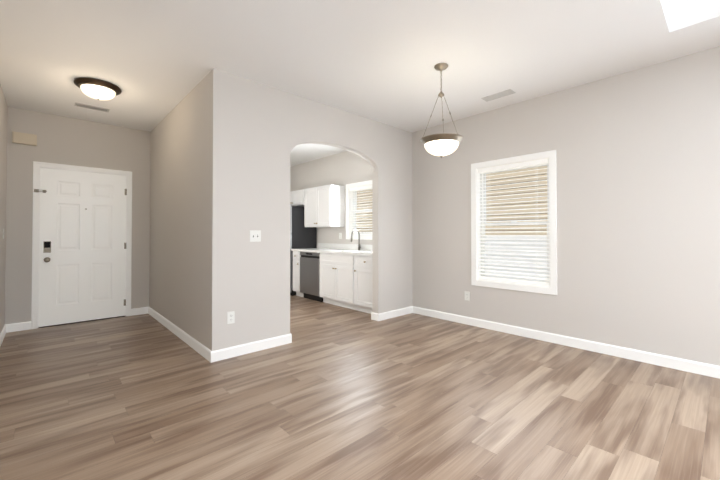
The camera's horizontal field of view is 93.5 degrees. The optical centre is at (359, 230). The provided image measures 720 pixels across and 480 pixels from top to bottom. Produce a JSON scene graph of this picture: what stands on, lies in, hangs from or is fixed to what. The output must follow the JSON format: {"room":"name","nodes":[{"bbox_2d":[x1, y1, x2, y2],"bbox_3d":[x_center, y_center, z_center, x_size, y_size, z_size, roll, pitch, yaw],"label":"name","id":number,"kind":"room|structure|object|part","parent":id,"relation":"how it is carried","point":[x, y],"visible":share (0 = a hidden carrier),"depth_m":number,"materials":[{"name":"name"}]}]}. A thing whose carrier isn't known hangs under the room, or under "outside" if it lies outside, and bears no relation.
{"room":"empty living room","nodes":[
{"label":"empty living room","id":0,"kind":"room"},
{"bbox_2d":[0,84,7,332],"bbox_3d":[-1.052,-0.170,0.502,0.116,2.770,9.890,1,-1,-43],"label":"wall","id":1,"kind":"structure","parent":0,"point":[3,145],"depth_m":3.80,"materials":[{"name":"grey paint"}]},
{"bbox_2d":[0,324,7,345],"bbox_3d":[-1.004,1.136,0.530,0.014,0.100,9.658,1,-1,-43],"label":"baseboard","id":2,"kind":"structure","parent":1,"relation":"attached to","point":[5,329],"depth_m":3.84,"materials":[{"name":"white paint"}]},
{"bbox_2d":[5,106,149,323],"bbox_3d":[-3.766,-0.118,4.646,1.502,2.770,0.116,1,-1,-43],"label":"wall","id":3,"kind":"structure","parent":0,"point":[70,141],"depth_m":4.42,"materials":[{"name":"grey paint"}]},
{"bbox_2d":[12,131,36,145],"bbox_3d":[-4.150,-1.137,4.191,0.215,0.135,0.049,1,-1,-43],"label":"door chime","id":4,"kind":"object","parent":3,"relation":"attached to","point":[23,138],"visible":1,"depth_m":4.17,"materials":[{"name":"beige plastic"}]},
{"bbox_2d":[34,168,126,326],"bbox_3d":[-3.739,0.214,4.574,0.972,2.020,0.121,1,-1,-43],"label":"front door","id":5,"kind":"structure","parent":3,"relation":"in","point":[82,245],"depth_m":4.57,"materials":[{"name":"white paint"}]},
{"bbox_2d":[31,161,131,328],"bbox_3d":[-3.761,0.184,4.636,1.049,2.104,0.134,1,-1,-43],"label":"door frame","id":6,"kind":"structure","parent":3,"relation":"attached to","point":[35,241],"depth_m":4.34,"materials":[{"name":"white paint"}]},
{"bbox_2d":[39,316,124,327],"bbox_3d":[-3.765,1.230,4.627,0.911,0.012,0.120,1,-1,-43],"label":"door threshold sill","id":7,"kind":"structure","parent":3,"relation":"attached to","point":[81,321],"depth_m":4.55,"materials":[{"name":"black wood"}]},
{"bbox_2d":[149,73,208,347],"bbox_3d":[-2.725,-0.118,4.709,0.116,2.770,3.884,1,-1,-43],"label":"wall","id":8,"kind":"structure","parent":0,"point":[179,178],"depth_m":3.87,"materials":[{"name":"grey paint"}]},
{"bbox_2d":[148,307,215,362],"bbox_3d":[-2.274,1.180,4.108,0.014,0.100,2.672,1,-1,-43],"label":"baseboard","id":9,"kind":"structure","parent":8,"relation":"attached to","point":[210,355],"depth_m":3.70,"materials":[{"name":"white paint"}]},
{"bbox_2d":[290,206,315,295],"bbox_3d":[-1.432,0.390,7.009,0.695,1.752,0.842,1,-1,-43],"label":"refrigerator","id":10,"kind":"object","parent":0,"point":[301,237],"depth_m":6.65,"materials":[{"name":"black metal"}]},
{"bbox_2d":[290,204,317,247],"bbox_3d":[-1.414,0.396,7.025,0.647,1.740,0.841,1,-1,-43],"label":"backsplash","id":11,"kind":"structure","parent":0,"point":[300,237],"depth_m":6.67,"materials":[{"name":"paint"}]},
{"bbox_2d":[208,68,411,350],"bbox_3d":[-0.329,-0.124,4.197,2.948,2.770,0.116,1,-1,-43],"label":"wall","id":12,"kind":"structure","parent":0,"point":[258,132],"depth_m":3.54,"materials":[{"name":"grey paint"}]},
{"bbox_2d":[227,311,234,323],"bbox_3d":[-1.242,0.838,3.259,0.070,0.114,0.008,1,-1,-43],"label":"outlet","id":13,"kind":"object","parent":12,"relation":"attached to","point":[230,317],"visible":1,"depth_m":3.26,"materials":[{"name":"white plastic"}]},
{"bbox_2d":[216,333,291,360],"bbox_3d":[-1.049,1.172,3.429,0.814,0.100,0.014,1,-1,-43],"label":"baseboard","id":14,"kind":"structure","parent":12,"relation":"attached to","point":[221,354],"depth_m":3.39,"materials":[{"name":"white paint"}]},
{"bbox_2d":[250,230,260,241],"bbox_3d":[-1.058,0.054,3.433,0.116,0.114,0.016,1,-1,-43],"label":"light switch","id":15,"kind":"object","parent":12,"relation":"attached to","point":[255,235],"visible":1,"depth_m":3.43,"materials":[{"name":"white plastic"}]},
{"bbox_2d":[376,306,411,320],"bbox_3d":[0.509,1.189,4.863,0.712,0.100,0.014,1,-1,-43],"label":"baseboard","id":16,"kind":"structure","parent":12,"relation":"attached to","point":[403,311],"depth_m":4.82,"materials":[{"name":"white paint"}]},
{"bbox_2d":[0,295,719,479],"bbox_3d":[0.186,1.260,2.536,4.716,0.100,11.232,1,-1,-43],"label":"floor","id":17,"kind":"structure","parent":0,"point":[332,392],"depth_m":2.31,"materials":[{"name":"wood"}]},
{"bbox_2d":[290,252,297,295],"bbox_3d":[-0.992,0.826,6.624,0.610,0.870,0.276,1,-1,-43],"label":"base cabinet","id":18,"kind":"object","parent":17,"relation":"on","point":[293,255],"depth_m":6.48,"materials":[{"name":"white paint"}]},
{"bbox_2d":[298,252,317,300],"bbox_3d":[-0.695,0.822,6.302,0.610,0.870,0.600,1,-1,-43],"label":"base cabinet","id":19,"kind":"object","parent":17,"relation":"on","point":[307,261],"depth_m":6.13,"materials":[{"name":"white paint"}]},
{"bbox_2d":[300,252,322,301],"bbox_3d":[-0.700,0.823,6.297,0.594,0.868,0.600,1,-1,-43],"label":"dishwasher","id":20,"kind":"object","parent":19,"relation":"in","point":[310,262],"depth_m":6.07,"materials":[{"name":"silver metal"}]},
{"bbox_2d":[318,252,357,310],"bbox_3d":[-0.183,0.815,5.745,0.610,0.870,0.914,1,-1,-43],"label":"base cabinet","id":21,"kind":"object","parent":17,"relation":"on","point":[337,274],"depth_m":5.53,"materials":[{"name":"white paint"}]},
{"bbox_2d":[290,248,371,255],"bbox_3d":[-0.309,0.361,5.873,0.630,0.038,2.314,1,-1,-43],"label":"countertop","id":22,"kind":"structure","parent":21,"relation":"on","point":[341,251],"depth_m":5.94,"materials":[{"name":"white stone"}]},
{"bbox_2d":[350,229,361,251],"bbox_3d":[-0.066,0.159,5.838,0.219,0.364,0.081,1,-1,-43],"label":"faucet","id":23,"kind":"object","parent":22,"relation":"on","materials":[{"name":"silver metal"}]},
{"bbox_2d":[354,256,371,313],"bbox_3d":[0.304,0.809,5.216,0.610,0.870,0.524,1,-1,-43],"label":"base cabinet","id":24,"kind":"object","parent":17,"relation":"on","point":[362,264],"depth_m":5.07,"materials":[{"name":"white paint"}]},
{"bbox_3d":[0.294,0.808,5.205,0.638,0.870,0.523,1,-1,-43],"label":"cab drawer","id":25,"kind":"part","parent":24,"relation":"part of","materials":[{"name":"white paint"}]},
{"bbox_2d":[0,0,719,166],"bbox_3d":[0.186,-1.689,2.572,4.716,0.320,11.232,1,-1,-43],"label":"ceiling","id":26,"kind":"structure","parent":0,"point":[156,62],"depth_m":2.85,"materials":[{"name":"white paint"}]},
{"bbox_2d":[74,102,109,111],"bbox_3d":[-3.274,-1.505,4.142,0.330,0.009,0.130,1,-1,-43],"label":"ceiling vent","id":27,"kind":"object","parent":26,"relation":"in","point":[91,107],"visible":1,"depth_m":4.13,"materials":[{"name":"white metal"}]},
{"bbox_2d":[74,77,121,99],"bbox_3d":[-2.740,-1.442,3.546,0.400,0.148,0.400,1,-1,-43],"label":"flush ceiling light","id":28,"kind":"object","parent":26,"relation":"attached to","point":[97,89],"visible":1,"depth_m":3.45,"materials":[{"name":"white glass"}]},
{"bbox_2d":[420,63,462,157],"bbox_3d":[0.750,-1.093,3.123,0.388,0.856,0.388,1,-1,-43],"label":"pendant light","id":29,"kind":"object","parent":26,"relation":"hanging from","point":[441,145],"visible":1,"depth_m":3.03,"materials":[{"name":"white glass"}]},
{"bbox_2d":[481,89,515,101],"bbox_3d":[1.545,-1.509,3.787,0.130,0.009,0.330,1,-1,-43],"label":"ceiling vent","id":30,"kind":"object","parent":26,"relation":"in","point":[498,95],"visible":1,"depth_m":3.78,"materials":[{"name":"white metal"}]},
{"bbox_2d":[290,46,719,365],"bbox_3d":[1.866,-0.125,4.099,0.150,2.770,11.232,1,-1,-43],"label":"wall","id":31,"kind":"structure","parent":0,"point":[638,199],"depth_m":3.36,"materials":[{"name":"grey paint"}]},
{"bbox_2d":[290,190,301,203],"bbox_3d":[-1.283,-0.665,7.155,0.344,0.315,0.867,1,-1,-43],"label":"upper cabinet","id":32,"kind":"object","parent":31,"relation":"attached to","point":[296,196],"depth_m":6.93,"materials":[{"name":"white paint"}]},
{"bbox_2d":[302,184,344,227],"bbox_3d":[-0.698,-0.450,6.517,0.344,0.760,0.855,1,-1,-43],"label":"upper cabinet","id":33,"kind":"object","parent":31,"relation":"attached to","point":[322,206],"depth_m":6.28,"materials":[{"name":"white paint"}]},
{"bbox_2d":[318,244,371,251],"bbox_3d":[-0.085,0.294,6.080,0.021,0.099,2.314,1,-1,-43],"label":"backsplash","id":34,"kind":"structure","parent":31,"relation":"attached to","point":[365,248],"depth_m":6.32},
{"bbox_2d":[346,180,371,239],"bbox_3d":[0.116,-0.352,5.988,0.163,1.020,0.945,1,-1,-43],"label":"kitchen window","id":35,"kind":"structure","parent":31,"relation":"in","point":[352,211],"depth_m":6.17,"materials":[{"name":"white paint"}]},
{"bbox_2d":[465,291,469,300],"bbox_3d":[1.411,0.862,4.465,0.008,0.114,0.070,1,-1,-43],"label":"outlet","id":36,"kind":"object","parent":31,"relation":"attached to","point":[467,295],"visible":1,"depth_m":4.46,"materials":[{"name":"white plastic"}]},
{"bbox_2d":[471,150,556,294],"bbox_3d":[1.850,-0.085,4.101,0.163,1.580,1.005,1,-1,-43],"label":"dining room window","id":37,"kind":"structure","parent":31,"relation":"in","point":[480,276],"depth_m":4.06,"materials":[{"name":"white paint"}]},
{"bbox_2d":[412,306,719,378],"bbox_3d":[3.160,1.161,2.556,0.014,0.100,7.000,1,-1,-43],"label":"baseboard","id":38,"kind":"structure","parent":31,"relation":"attached to","point":[691,366],"depth_m":3.45,"materials":[{"name":"white paint"}]},
{"label":"outside","id":39,"kind":"structure","parent":0,"visible":0},
{"bbox_2d":[357,166,546,280],"bbox_3d":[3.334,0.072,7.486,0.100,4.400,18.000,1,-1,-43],"label":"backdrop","id":40,"kind":"structure","parent":39,"point":[525,173],"depth_m":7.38,"materials":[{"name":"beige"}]}
]}

